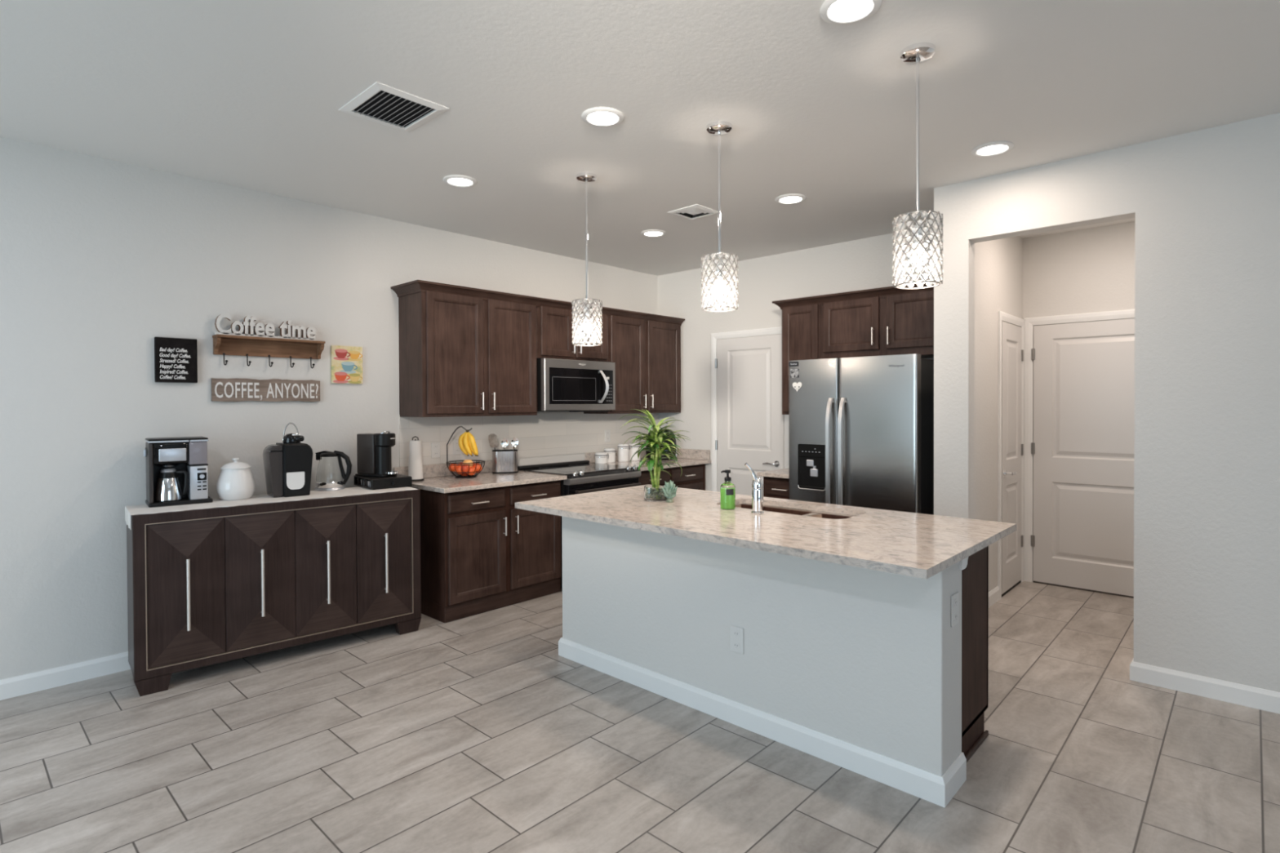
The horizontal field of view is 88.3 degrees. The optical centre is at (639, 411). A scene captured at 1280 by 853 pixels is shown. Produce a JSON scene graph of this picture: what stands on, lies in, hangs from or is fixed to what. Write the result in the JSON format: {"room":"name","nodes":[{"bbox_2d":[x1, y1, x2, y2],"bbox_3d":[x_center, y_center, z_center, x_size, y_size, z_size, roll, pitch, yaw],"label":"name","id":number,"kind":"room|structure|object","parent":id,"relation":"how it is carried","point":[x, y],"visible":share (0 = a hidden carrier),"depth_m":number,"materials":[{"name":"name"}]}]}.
{"room":"kitchen","nodes":[
{"label":"kitchen","id":0,"kind":"room"},
{"bbox_2d":[0,137,657,679],"bbox_3d":[-2.781,0.026,3.657,0.120,2.740,8.820,0,1,43],"label":"wall","id":1,"kind":"structure","parent":0,"point":[101,259],"depth_m":3.60,"materials":[{"name":"white paint"}]},
{"bbox_2d":[0,651,130,700],"bbox_3d":[-3.625,1.363,2.662,0.014,0.095,5.585,0,1,43],"label":"baseboard","id":2,"kind":"structure","parent":1,"relation":"attached to","point":[17,686],"depth_m":3.37,"materials":[{"name":"white paint"}]},
{"bbox_2d":[154,337,197,382],"bbox_3d":[-2.617,-0.290,3.720,0.031,0.250,0.197,0,1,43],"label":"coffee sign","id":3,"kind":"object","parent":1,"relation":"attached to","point":[175,359],"visible":1,"depth_m":3.71,"materials":[{"name":"black wood"}]},
{"bbox_2d":[210,377,319,401],"bbox_3d":[-2.295,-0.132,4.074,0.022,0.143,0.609,0,1,43],"label":"wooden sign","id":4,"kind":"object","parent":1,"relation":"attached to","point":[234,389],"visible":1,"depth_m":4.05,"materials":[{"name":"brown wood"}]},
{"bbox_2d":[212,313,325,368],"bbox_3d":[-2.264,-0.426,4.049,0.098,0.303,0.606,0,1,43],"label":"shelf","id":5,"kind":"object","parent":1,"relation":"attached to","point":[235,343],"visible":1,"depth_m":4.03,"materials":[{"name":"brown wood"}]},
{"bbox_2d":[330,345,363,383],"bbox_3d":[-1.966,-0.314,4.426,0.022,0.252,0.207,0,1,43],"label":"canvas art","id":6,"kind":"object","parent":1,"relation":"attached to","point":[346,362],"visible":1,"depth_m":4.42,"materials":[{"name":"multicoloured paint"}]},
{"bbox_2d":[431,442,439,457],"bbox_3d":[-1.519,0.286,4.907,0.010,0.116,0.072,0,1,43],"label":"wall outlet","id":7,"kind":"object","parent":1,"relation":"attached to","point":[435,446],"visible":1,"depth_m":4.90,"materials":[{"name":"white plastic"}]},
{"bbox_2d":[453,439,462,454],"bbox_3d":[-1.394,0.271,5.041,0.010,0.116,0.072,0,1,43],"label":"wall outlet","id":8,"kind":"object","parent":1,"relation":"attached to","point":[456,450],"visible":0.86,"depth_m":5.03,"materials":[{"name":"white plastic"}]},
{"bbox_2d":[398,290,537,417],"bbox_3d":[-1.247,-0.407,4.935,0.377,0.877,0.984,0,1,43],"label":"upper cabinet","id":9,"kind":"object","parent":1,"relation":"attached to","point":[460,355],"visible":1,"depth_m":4.72,"materials":[{"name":"brown wood"}]},
{"bbox_2d":[399,412,658,466],"bbox_3d":[-0.764,0.194,5.731,0.008,0.375,2.800,0,1,43],"label":"backsplash","id":10,"kind":"structure","parent":1,"relation":"attached to","point":[544,433],"depth_m":5.53,"materials":[{"name":"tile"}]},
{"bbox_2d":[391,280,684,324],"bbox_3d":[-0.660,-0.864,5.561,0.380,0.066,2.824,0,1,43],"label":"crown molding","id":11,"kind":"structure","parent":1,"relation":"attached to","point":[417,286],"depth_m":4.95,"materials":[{"name":"brown wood"}]},
{"bbox_2d":[536,306,607,361],"bbox_3d":[-0.647,-0.642,5.578,0.377,0.425,0.778,0,1,43],"label":"upper cabinet","id":12,"kind":"object","parent":1,"relation":"attached to","point":[553,325],"visible":0.61,"depth_m":5.37,"materials":[{"name":"brown wood"}]},
{"bbox_2d":[537,357,615,412],"bbox_3d":[-0.603,-0.214,5.544,0.476,0.428,0.780,0,1,43],"label":"microwave","id":13,"kind":"object","parent":12,"relation":"attached to","point":[562,384],"visible":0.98,"depth_m":5.37,"materials":[{"name":"silver metal"}]},
{"bbox_2d":[604,430,610,442],"bbox_3d":[-0.304,0.229,6.212,0.010,0.116,0.072,0,1,43],"label":"wall outlet","id":14,"kind":"object","parent":1,"relation":"attached to","point":[607,433],"visible":1,"depth_m":6.21,"materials":[{"name":"white plastic"}]},
{"bbox_2d":[583,315,680,413],"bbox_3d":[-0.039,-0.426,6.233,0.377,0.877,1.003,0,1,43],"label":"upper cabinet","id":15,"kind":"object","parent":1,"relation":"attached to","point":[646,356],"visible":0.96,"depth_m":6.09,"materials":[{"name":"brown wood"}]},
{"bbox_2d":[0,0,1279,275],"bbox_3d":[0.720,-1.370,1.047,8.850,0.080,9.800,0,1,43],"label":"ceiling","id":16,"kind":"structure","parent":0,"point":[245,94],"depth_m":2.83,"materials":[{"name":"white paint"}]},
{"bbox_2d":[338,81,448,132],"bbox_3d":[-1.091,-1.337,2.922,0.370,0.010,0.330,0,1,43],"label":"ceiling vent","id":17,"kind":"object","parent":16,"relation":"in","point":[381,104],"visible":1,"depth_m":2.91,"materials":[{"name":"metal"}]},
{"bbox_2d":[442,174,477,186],"bbox_3d":[-1.053,-1.347,3.859,0.196,0.010,0.196,0,1,43],"label":"recessed light","id":18,"kind":"object","parent":16,"relation":"in","point":[456,180],"visible":1,"depth_m":3.85,"materials":[{"name":"white paint"}]},
{"bbox_2d":[448,177,472,185],"bbox_3d":[-1.053,-1.348,3.859,0.140,0.001,0.140,0,1,43],"label":"diffuser","id":19,"kind":"object","parent":18,"relation":"attached to","point":[458,181],"depth_m":3.86,"materials":[{"name":"white plastic"}]},
{"bbox_2d":[571,172,602,346],"bbox_3d":[-0.306,-0.870,3.797,0.175,0.969,0.176,0,1,43],"label":"pendant light","id":20,"kind":"object","parent":16,"relation":"hanging from","point":[586,178],"visible":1,"depth_m":3.75,"materials":[{"name":"silver metal"}]},
{"bbox_2d":[583,306,590,319],"bbox_3d":[-0.305,-0.568,3.800,0.038,0.078,0.038,0,1,43],"label":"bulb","id":21,"kind":"object","parent":20,"relation":"attached to","point":[584,308],"depth_m":3.78,"materials":[{"name":"white glass"}]},
{"bbox_2d":[581,106,624,126],"bbox_3d":[-0.170,-1.342,3.010,0.196,0.010,0.196,0,1,43],"label":"recessed light","id":22,"kind":"object","parent":16,"relation":"in","point":[601,116],"visible":1,"depth_m":3.00,"materials":[{"name":"white paint"}]},
{"bbox_2d":[587,111,617,124],"bbox_3d":[-0.170,-1.343,3.010,0.140,0.001,0.140,0,1,43],"label":"diffuser","id":23,"kind":"object","parent":22,"relation":"attached to","point":[599,117],"depth_m":3.01,"materials":[{"name":"white plastic"}]},
{"bbox_2d":[640,229,666,236],"bbox_3d":[0.103,-1.365,5.051,0.196,0.010,0.196,0,1,43],"label":"recessed light","id":24,"kind":"object","parent":16,"relation":"in","point":[651,233],"visible":1,"depth_m":5.04,"materials":[{"name":"white paint"}]},
{"bbox_2d":[644,231,662,235],"bbox_3d":[0.103,-1.365,5.051,0.140,0.001,0.140,0,1,43],"label":"diffuser","id":25,"kind":"object","parent":24,"relation":"attached to","point":[650,233],"depth_m":5.06,"materials":[{"name":"white plastic"}]},
{"bbox_2d":[667,204,718,220],"bbox_3d":[0.370,-1.361,4.509,0.256,0.010,0.256,0,1,43],"label":"ceiling vent","id":26,"kind":"object","parent":16,"relation":"in","point":[695,211],"visible":0.99,"depth_m":4.49,"materials":[{"name":"white metal"}]},
{"bbox_2d":[701,120,737,311],"bbox_3d":[0.377,-0.917,3.127,0.175,0.866,0.176,0,1,43],"label":"pendant light","id":27,"kind":"object","parent":16,"relation":"hanging from","point":[719,128],"visible":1,"depth_m":3.08,"materials":[{"name":"silver metal"}]},
{"bbox_2d":[715,262,723,279],"bbox_3d":[0.378,-0.667,3.130,0.038,0.078,0.038,0,1,43],"label":"bulb","id":28,"kind":"object","parent":27,"relation":"attached to","point":[720,264],"depth_m":3.11,"materials":[{"name":"white glass"}]},
{"bbox_2d":[774,194,806,204],"bbox_3d":[0.964,-1.359,4.222,0.196,0.010,0.196,0,1,43],"label":"recessed light","id":29,"kind":"object","parent":16,"relation":"in","point":[787,198],"visible":1,"depth_m":4.21,"materials":[{"name":"white paint"}]},
{"bbox_2d":[779,196,801,202],"bbox_3d":[0.964,-1.360,4.222,0.140,0.001,0.140,0,1,43],"label":"diffuser","id":30,"kind":"object","parent":29,"relation":"attached to","point":[789,199],"depth_m":4.23,"materials":[{"name":"white plastic"}]},
{"bbox_2d":[819,0,881,24],"bbox_3d":[0.696,-1.336,2.183,0.196,0.010,0.196,0,1,43],"label":"recessed light","id":31,"kind":"object","parent":16,"relation":"in","point":[832,11],"visible":1,"depth_m":2.19,"materials":[{"name":"white paint"}]},
{"bbox_2d":[828,0,872,20],"bbox_3d":[0.696,-1.337,2.183,0.140,0.001,0.140,0,1,43],"label":"diffuser","id":32,"kind":"object","parent":31,"relation":"attached to","point":[842,10],"depth_m":2.19,"materials":[{"name":"white plastic"}]},
{"bbox_2d":[892,42,943,289],"bbox_3d":[1.039,-0.909,2.467,0.175,0.874,0.176,0,1,43],"label":"pendant light","id":33,"kind":"object","parent":16,"relation":"hanging from","point":[916,54],"visible":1,"depth_m":2.43,"materials":[{"name":"silver metal"}]},
{"bbox_2d":[911,225,923,246],"bbox_3d":[1.040,-0.660,2.470,0.038,0.078,0.038,0,1,43],"label":"bulb","id":34,"kind":"object","parent":33,"relation":"attached to","point":[919,233],"depth_m":2.46,"materials":[{"name":"white glass"}]},
{"bbox_2d":[971,141,1013,156],"bbox_3d":[1.820,-1.354,3.405,0.196,0.010,0.196,0,1,43],"label":"recessed light","id":35,"kind":"object","parent":16,"relation":"in","point":[992,148],"visible":1,"depth_m":3.40,"materials":[{"name":"white paint"}]},
{"bbox_2d":[977,145,1007,154],"bbox_3d":[1.820,-1.355,3.405,0.140,0.001,0.140,0,1,43],"label":"diffuser","id":36,"kind":"object","parent":35,"relation":"attached to","point":[992,149],"depth_m":3.41,"materials":[{"name":"white plastic"}]},
{"bbox_2d":[0,581,1279,852],"bbox_3d":[0.731,1.440,1.077,8.850,0.060,9.800,0,1,43],"label":"floor","id":37,"kind":"structure","parent":0,"point":[473,734],"depth_m":2.62,"materials":[{"name":"tile"}]},
{"bbox_2d":[126,488,421,696],"bbox_3d":[-2.046,0.945,3.828,1.449,0.892,0.419,-1,1,-41],"label":"sideboard","id":38,"kind":"object","parent":37,"relation":"on","point":[206,587],"visible":0.98,"depth_m":3.60,"materials":[{"name":"brown wood"}]},
{"bbox_2d":[124,486,417,529],"bbox_3d":[-2.065,0.537,3.827,1.438,0.086,0.380,-1,1,-41],"label":"countertop","id":39,"kind":"structure","parent":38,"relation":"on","point":[131,510],"depth_m":3.67,"materials":[{"name":"stone"}]},
{"bbox_2d":[143,436,213,507],"bbox_3d":[-2.521,0.320,3.594,0.296,0.356,0.209,-1,1,-41],"label":"coffee maker","id":40,"kind":"object","parent":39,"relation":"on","point":[189,454],"visible":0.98,"depth_m":3.56,"materials":[{"name":"black plastic"}]},
{"bbox_2d":[154,467,189,502],"bbox_3d":[-2.525,0.390,3.553,0.154,0.173,0.124,-1,1,-41],"label":"carafe","id":41,"kind":"object","parent":40,"relation":"on","point":[168,488],"visible":1,"depth_m":3.51,"materials":[{"name":"silver metal"}]},
{"bbox_2d":[158,448,186,462],"bbox_3d":[-2.484,0.229,3.504,0.120,0.068,0.008,-1,1,-41],"label":"panel","id":42,"kind":"object","parent":40,"relation":"on","point":[165,455],"depth_m":3.50,"materials":[{"name":"silver metal"}]},
{"bbox_2d":[186,463,208,466],"bbox_3d":[-2.440,0.289,3.631,0.087,0.007,0.145,-1,1,-41],"label":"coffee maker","id":43,"kind":"object","parent":40,"relation":"attached to","point":[187,464],"depth_m":3.58,"materials":[{"name":"plastic"}]},
{"bbox_2d":[216,457,255,500],"bbox_3d":[-2.302,0.379,3.756,0.193,0.233,0.193,0,1,43],"label":"ceramic jar","id":44,"kind":"object","parent":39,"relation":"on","point":[236,480],"visible":1,"depth_m":3.69,"materials":[{"name":"white ceramic"}]},
{"bbox_2d":[262,422,312,497],"bbox_3d":[-2.082,0.278,3.898,0.230,0.430,0.199,-1,1,-41],"label":"pod coffee maker","id":45,"kind":"object","parent":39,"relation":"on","point":[287,464],"visible":1,"depth_m":3.83,"materials":[{"name":"grey plastic"}]},
{"bbox_2d":[314,450,351,491],"bbox_3d":[-1.949,0.367,4.154,0.201,0.246,0.176,0,1,32],"label":"electric kettle","id":46,"kind":"object","parent":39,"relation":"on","point":[331,473],"visible":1,"depth_m":4.11,"materials":[{"name":"silver metal"}]},
{"bbox_2d":[353,473,412,489],"bbox_3d":[-1.685,0.454,4.320,0.255,0.066,0.349,-1,1,-41],"label":"storage box","id":47,"kind":"object","parent":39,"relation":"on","point":[399,480],"visible":0.92,"depth_m":4.21,"materials":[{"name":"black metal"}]},
{"bbox_2d":[355,431,398,477],"bbox_3d":[-1.713,0.272,4.328,0.276,0.297,0.137,0,1,20],"label":"machine","id":48,"kind":"object","parent":47,"relation":"on","point":[374,451],"visible":1,"depth_m":4.28,"materials":[{"name":"black plastic"}]},
{"bbox_2d":[419,480,560,622],"bbox_3d":[-1.139,0.946,4.850,0.662,0.862,0.984,0,1,43],"label":"base cabinet","id":49,"kind":"object","parent":37,"relation":"on","point":[480,553],"visible":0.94,"depth_m":4.52,"materials":[{"name":"brown wood"}]},
{"bbox_2d":[393,459,567,493],"bbox_3d":[-1.148,0.452,4.815,0.679,0.125,1.032,0,1,43],"label":"countertop","id":50,"kind":"structure","parent":49,"relation":"on","point":[437,477],"depth_m":4.73,"materials":[{"name":"stone"}]},
{"bbox_2d":[408,435,424,481],"bbox_3d":[-1.590,0.330,4.668,0.116,0.315,0.116,0,1,43],"label":"paper towel holder","id":51,"kind":"object","parent":50,"relation":"on","point":[415,464],"visible":0.93,"depth_m":4.63,"materials":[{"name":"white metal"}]},
{"bbox_2d":[445,426,485,478],"bbox_3d":[-1.288,0.295,4.874,0.283,0.379,0.283,0,1,43],"label":"fruit basket","id":52,"kind":"object","parent":50,"relation":"on","point":[446,462],"visible":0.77,"depth_m":4.83,"materials":[{"name":"black metal"}]},
{"bbox_2d":[454,465,462,474],"bbox_3d":[-1.315,0.422,4.816,0.072,0.068,0.072,0,1,43],"label":"orange","id":53,"kind":"object","parent":52,"relation":"in","point":[458,468],"visible":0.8,"depth_m":4.79,"materials":[{"name":"orange food"}]},
{"bbox_2d":[461,464,470,472],"bbox_3d":[-1.266,0.411,4.784,0.064,0.056,0.064,0,1,43],"label":"orange","id":54,"kind":"object","parent":52,"relation":"in","point":[464,467],"visible":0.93,"depth_m":4.76,"materials":[{"name":"orange food"}]},
{"bbox_2d":[445,459,485,478],"bbox_3d":[-1.288,0.426,4.875,0.283,0.116,0.283,0,1,43],"label":"wire bowl","id":55,"kind":"object","parent":52,"relation":"on","point":[455,463],"depth_m":4.81,"materials":[{"name":"black metal"}]},
{"bbox_2d":[457,430,478,456],"bbox_3d":[-1.268,0.232,4.874,0.154,0.197,0.060,0,1,2],"label":"banana bunch","id":56,"kind":"object","parent":52,"relation":"hanging from","point":[467,443],"visible":1,"depth_m":4.86,"materials":[{"name":"yellow food"}]},
{"bbox_2d":[492,448,518,474],"bbox_3d":[-1.058,0.390,5.166,0.200,0.180,0.112,0,1,-18],"label":"utensil crock","id":57,"kind":"object","parent":50,"relation":"on","point":[505,461],"visible":0.98,"depth_m":5.11,"materials":[{"name":"silver metal"}]},
{"bbox_2d":[488,433,497,450],"bbox_3d":[-1.141,0.311,5.152,0.086,0.279,0.020,0,1,-13],"label":"spatula","id":58,"kind":"object","parent":57,"relation":"in","point":[492,438],"visible":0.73,"depth_m":5.15,"materials":[{"name":"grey metal"}]},
{"bbox_2d":[501,438,508,450],"bbox_3d":[-1.059,0.328,5.162,0.054,0.244,0.016,0,1,-7],"label":"serving spoon","id":59,"kind":"object","parent":57,"relation":"in","point":[504,442],"visible":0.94,"depth_m":5.16,"materials":[{"name":"silver metal"}]},
{"bbox_2d":[511,437,518,450],"bbox_3d":[-0.986,0.325,5.168,0.061,0.250,0.016,0,1,-13],"label":"serving spoon","id":60,"kind":"object","parent":57,"relation":"in","point":[514,442],"visible":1,"depth_m":5.17,"materials":[{"name":"silver metal"}]},
{"bbox_2d":[511,437,518,446],"bbox_3d":[-0.982,0.237,5.168,0.054,0.075,0.014,0,1,-6],"label":"spoon bowl","id":61,"kind":"object","parent":60,"relation":"on","point":[514,442],"depth_m":5.17,"materials":[{"name":"silver metal"}]},
{"bbox_2d":[517,460,640,587],"bbox_3d":[-0.489,0.903,5.458,0.725,0.926,0.814,0,1,43],"label":"range","id":62,"kind":"object","parent":37,"relation":"on","point":[583,476],"visible":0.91,"depth_m":5.27,"materials":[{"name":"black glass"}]},
{"bbox_2d":[517,462,632,475],"bbox_3d":[-0.518,0.470,5.478,0.635,0.007,0.814,0,1,43],"label":"cooktop","id":63,"kind":"object","parent":62,"relation":"in","point":[560,468],"depth_m":5.41,"materials":[{"name":"grey glass"}]},
{"bbox_2d":[636,463,705,490],"bbox_3d":[0.080,0.927,6.160,0.662,0.862,1.020,0,1,43],"label":"base cabinet","id":64,"kind":"object","parent":37,"relation":"on","point":[692,477],"visible":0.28,"depth_m":6.07,"materials":[{"name":"brown wood"}]},
{"bbox_2d":[585,448,711,471],"bbox_3d":[0.091,0.432,6.146,0.679,0.125,1.013,0,1,43],"label":"countertop","id":65,"kind":"structure","parent":64,"relation":"on","point":[689,457],"depth_m":6.22,"materials":[{"name":"stone"}]},
{"bbox_2d":[595,452,608,463],"bbox_3d":[-0.351,0.417,5.984,0.120,0.101,0.120,-1,1,-42],"label":"canister","id":66,"kind":"object","parent":65,"relation":"on","point":[600,457],"visible":0.99,"depth_m":5.94,"materials":[{"name":"white ceramic"}]},
{"bbox_2d":[604,448,616,462],"bbox_3d":[-0.277,0.401,6.104,0.122,0.131,0.114,0,1,-1],"label":"canister","id":67,"kind":"object","parent":65,"relation":"on","point":[611,452],"visible":0.89,"depth_m":6.06,"materials":[{"name":"white ceramic"}]},
{"bbox_2d":[617,443,630,462],"bbox_3d":[-0.152,0.382,6.186,0.122,0.166,0.114,0,1,-1],"label":"canister","id":68,"kind":"object","parent":65,"relation":"on","point":[623,451],"visible":1,"depth_m":6.14,"materials":[{"name":"white ceramic"}]},
{"bbox_2d":[628,443,641,460],"bbox_3d":[-0.050,0.381,6.295,0.136,0.164,0.128,0,1,-1],"label":"canister","id":69,"kind":"object","parent":65,"relation":"on","point":[633,449],"visible":0.59,"depth_m":6.24,"materials":[{"name":"white ceramic"}]},
{"bbox_2d":[645,430,676,460],"bbox_3d":[0.201,0.316,6.426,0.303,0.290,0.321,0,1,35],"label":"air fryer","id":70,"kind":"object","parent":65,"relation":"on","point":[671,439],"visible":0.2,"depth_m":6.34,"materials":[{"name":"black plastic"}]},
{"bbox_2d":[654,446,671,458],"bbox_3d":[0.209,0.387,6.310,0.170,0.120,0.052,0,1,-1],"label":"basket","id":71,"kind":"object","parent":70,"relation":"on","point":[662,446],"depth_m":6.28,"materials":[{"name":"plastic"}]},
{"bbox_2d":[558,503,988,808],"bbox_3d":[0.546,0.955,3.294,2.102,0.862,0.714,0,1,43],"label":"kitchen island","id":72,"kind":"object","parent":37,"relation":"on","point":[867,673],"visible":0.73,"depth_m":2.75,"materials":[{"name":"white paint"}]},
{"bbox_2d":[729,625,743,654],"bbox_3d":[0.429,1.013,2.930,0.072,0.116,0.010,0,1,43],"label":"wall outlet","id":73,"kind":"object","parent":72,"relation":"attached to","point":[736,633],"visible":1,"depth_m":2.93,"materials":[{"name":"white plastic"}]},
{"bbox_2d":[733,630,739,637],"bbox_3d":[0.428,0.987,2.929,0.032,0.028,0.003,0,1,43],"label":"receptacle","id":74,"kind":"object","parent":73,"relation":"attached to","point":[735,633],"depth_m":2.93,"materials":[{"name":"grey plastic"}]},
{"bbox_2d":[515,484,1016,578],"bbox_3d":[0.488,0.509,3.250,2.185,0.030,1.088,0,1,43],"label":"island countertop","id":75,"kind":"structure","parent":72,"relation":"on","point":[920,545],"depth_m":2.86,"materials":[{"name":"stone"}]},
{"bbox_2d":[643,484,667,501],"bbox_3d":[0.097,0.452,3.662,0.157,0.078,0.106,0,1,0],"label":"glass vase","id":76,"kind":"object","parent":75,"relation":"on","point":[650,493],"visible":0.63,"depth_m":3.61,"materials":[{"name":"clear glass"}]},
{"label":"pebbles","id":77,"kind":"object","parent":76,"relation":"in","visible":0},
{"bbox_2d":[619,408,690,487],"bbox_3d":[0.084,0.233,3.658,0.322,0.495,0.350,0,1,43],"label":"bamboo","id":78,"kind":"object","parent":77,"relation":"on","point":[655,442],"visible":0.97,"depth_m":3.65,"materials":[{"name":"green plant"}]},
{"bbox_2d":[661,480,677,502],"bbox_3d":[0.160,0.433,3.587,0.084,0.116,0.073,0,1,43],"label":"succulent","id":79,"kind":"object","parent":75,"relation":"on","point":[669,491],"visible":1,"depth_m":3.58,"materials":[{"name":"green plant"}]},
{"bbox_2d":[720,469,735,509],"bbox_3d":[0.446,0.394,3.352,0.075,0.198,0.075,0,1,26],"label":"soap bottle","id":80,"kind":"object","parent":75,"relation":"on","point":[727,489],"visible":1,"depth_m":3.33,"materials":[{"name":"green plastic"}]},
{"bbox_2d":[744,462,764,514],"bbox_3d":[0.589,0.370,3.283,0.089,0.246,0.214,0,1,24],"label":"faucet","id":81,"kind":"object","parent":75,"relation":"on","point":[757,484],"visible":1,"depth_m":3.19,"materials":[{"name":"silver metal"}]},
{"bbox_2d":[735,503,854,517],"bbox_3d":[0.760,0.616,3.382,0.759,0.187,0.354,0,1,43],"label":"sink","id":82,"kind":"object","parent":75,"relation":"in","point":[811,514],"visible":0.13,"depth_m":3.42,"materials":[{"name":"silver metal"}]},
{"bbox_2d":[951,591,958,627],"bbox_3d":[1.161,0.728,2.426,0.010,0.116,0.072,0,1,43],"label":"wall outlet","id":83,"kind":"object","parent":72,"relation":"attached to","point":[954,598],"visible":1,"depth_m":2.42,"materials":[{"name":"white plastic"}]},
{"bbox_2d":[763,476,789,499],"bbox_3d":[1.289,0.931,5.288,0.345,0.862,0.662,0,1,43],"label":"base cabinet","id":84,"kind":"object","parent":37,"relation":"on","point":[773,487],"visible":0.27,"depth_m":5.10,"materials":[{"name":"brown wood"}]},
{"bbox_2d":[756,467,789,478],"bbox_3d":[1.275,0.484,5.272,0.358,0.030,0.681,0,1,43],"label":"countertop","id":85,"kind":"structure","parent":84,"relation":"on","point":[783,473],"depth_m":5.09,"materials":[{"name":"stone"}]},
{"bbox_2d":[788,353,933,515],"bbox_3d":[1.659,0.492,4.731,0.916,1.725,0.867,0,1,43],"label":"refrigerator","id":86,"kind":"object","parent":37,"relation":"on","point":[861,428],"visible":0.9,"depth_m":4.38,"materials":[{"name":"grey metal"}]},
{"bbox_2d":[790,368,798,377],"bbox_3d":[1.107,-0.275,4.727,0.066,0.064,0.003,0,1,43],"label":"magnet","id":87,"kind":"object","parent":86,"relation":"attached to","point":[793,372],"visible":1,"depth_m":4.73},
{"bbox_2d":[792,382,801,391],"bbox_3d":[1.123,-0.177,4.713,0.074,0.069,0.005,0,1,43],"label":"magnet","id":88,"kind":"object","parent":86,"relation":"attached to","point":[797,386],"visible":1,"depth_m":4.71,"materials":[{"name":"white plastic"}]},
{"bbox_2d":[657,226,933,490],"bbox_3d":[1.335,-0.013,5.768,3.030,2.740,0.120,0,1,43],"label":"wall","id":89,"kind":"structure","parent":0,"point":[864,264],"depth_m":5.98,"materials":[{"name":"white paint"}]},
{"bbox_2d":[711,326,789,495],"bbox_3d":[0.973,0.306,5.975,0.850,2.100,0.077,0,1,43],"label":"door","id":90,"kind":"structure","parent":89,"relation":"in","point":[748,425],"depth_m":6.02,"materials":[{"name":"white paint"}]},
{"bbox_2d":[782,303,821,414],"bbox_3d":[1.391,-0.419,5.391,0.346,0.884,0.344,0,1,43],"label":"upper cabinet","id":91,"kind":"object","parent":89,"relation":"attached to","point":[801,325],"visible":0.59,"depth_m":5.28,"materials":[{"name":"brown wood"}]},
{"bbox_2d":[772,282,933,309],"bbox_3d":[1.738,-0.868,5.037,1.446,0.066,0.380,0,1,43],"label":"crown molding","id":92,"kind":"structure","parent":89,"relation":"attached to","point":[882,292],"depth_m":4.96,"materials":[{"name":"brown wood"}]},
{"bbox_2d":[821,289,933,359],"bbox_3d":[1.888,-0.630,4.902,1.041,0.457,0.377,0,1,43],"label":"upper cabinet","id":93,"kind":"object","parent":89,"relation":"attached to","point":[899,324],"visible":0.78,"depth_m":4.83,"materials":[{"name":"brown wood"}]},
{"bbox_2d":[974,235,1022,591],"bbox_3d":[2.477,-0.006,4.712,0.080,2.740,1.650,0,1,43],"label":"wall","id":94,"kind":"structure","parent":0,"point":[998,263],"depth_m":4.64,"materials":[{"name":"white paint"}]},
{"bbox_2d":[988,586,999,607],"bbox_3d":[2.285,1.320,4.445,0.014,0.095,0.970,0,1,43],"label":"baseboard","id":95,"kind":"structure","parent":94,"relation":"attached to","point":[994,594],"depth_m":4.69,"materials":[{"name":"white paint"}]},
{"bbox_2d":[997,311,1024,599],"bbox_3d":[2.856,0.314,5.006,0.078,2.090,0.680,0,1,43],"label":"door","id":96,"kind":"structure","parent":94,"relation":"in","point":[1011,397],"depth_m":5.00,"materials":[{"name":"white paint"}]},
{"bbox_2d":[1022,221,1135,582],"bbox_3d":[3.585,-0.013,4.882,1.470,2.740,0.110,0,1,43],"label":"wall","id":97,"kind":"structure","parent":0,"point":[1092,269],"depth_m":5.02,"materials":[{"name":"white paint"}]},
{"bbox_2d":[1023,309,1134,598],"bbox_3d":[3.416,0.306,4.916,0.994,2.102,0.078,0,1,43],"label":"door","id":98,"kind":"structure","parent":97,"relation":"in","point":[1079,378],"depth_m":5.02,"materials":[{"name":"white paint"}]},
{"bbox_2d":[933,112,1279,692],"bbox_3d":[3.810,0.014,2.262,5.370,2.740,0.120,0,1,43],"label":"wall","id":99,"kind":"structure","parent":0,"point":[1204,204],"depth_m":3.23,"materials":[{"name":"white paint"}]},
{"bbox_2d":[1129,658,1279,714],"bbox_3d":[4.168,1.339,1.938,4.393,0.095,0.134,0,1,43],"label":"baseboard","id":100,"kind":"structure","parent":99,"relation":"attached to","point":[1261,699],"depth_m":3.18,"materials":[{"name":"white paint"}]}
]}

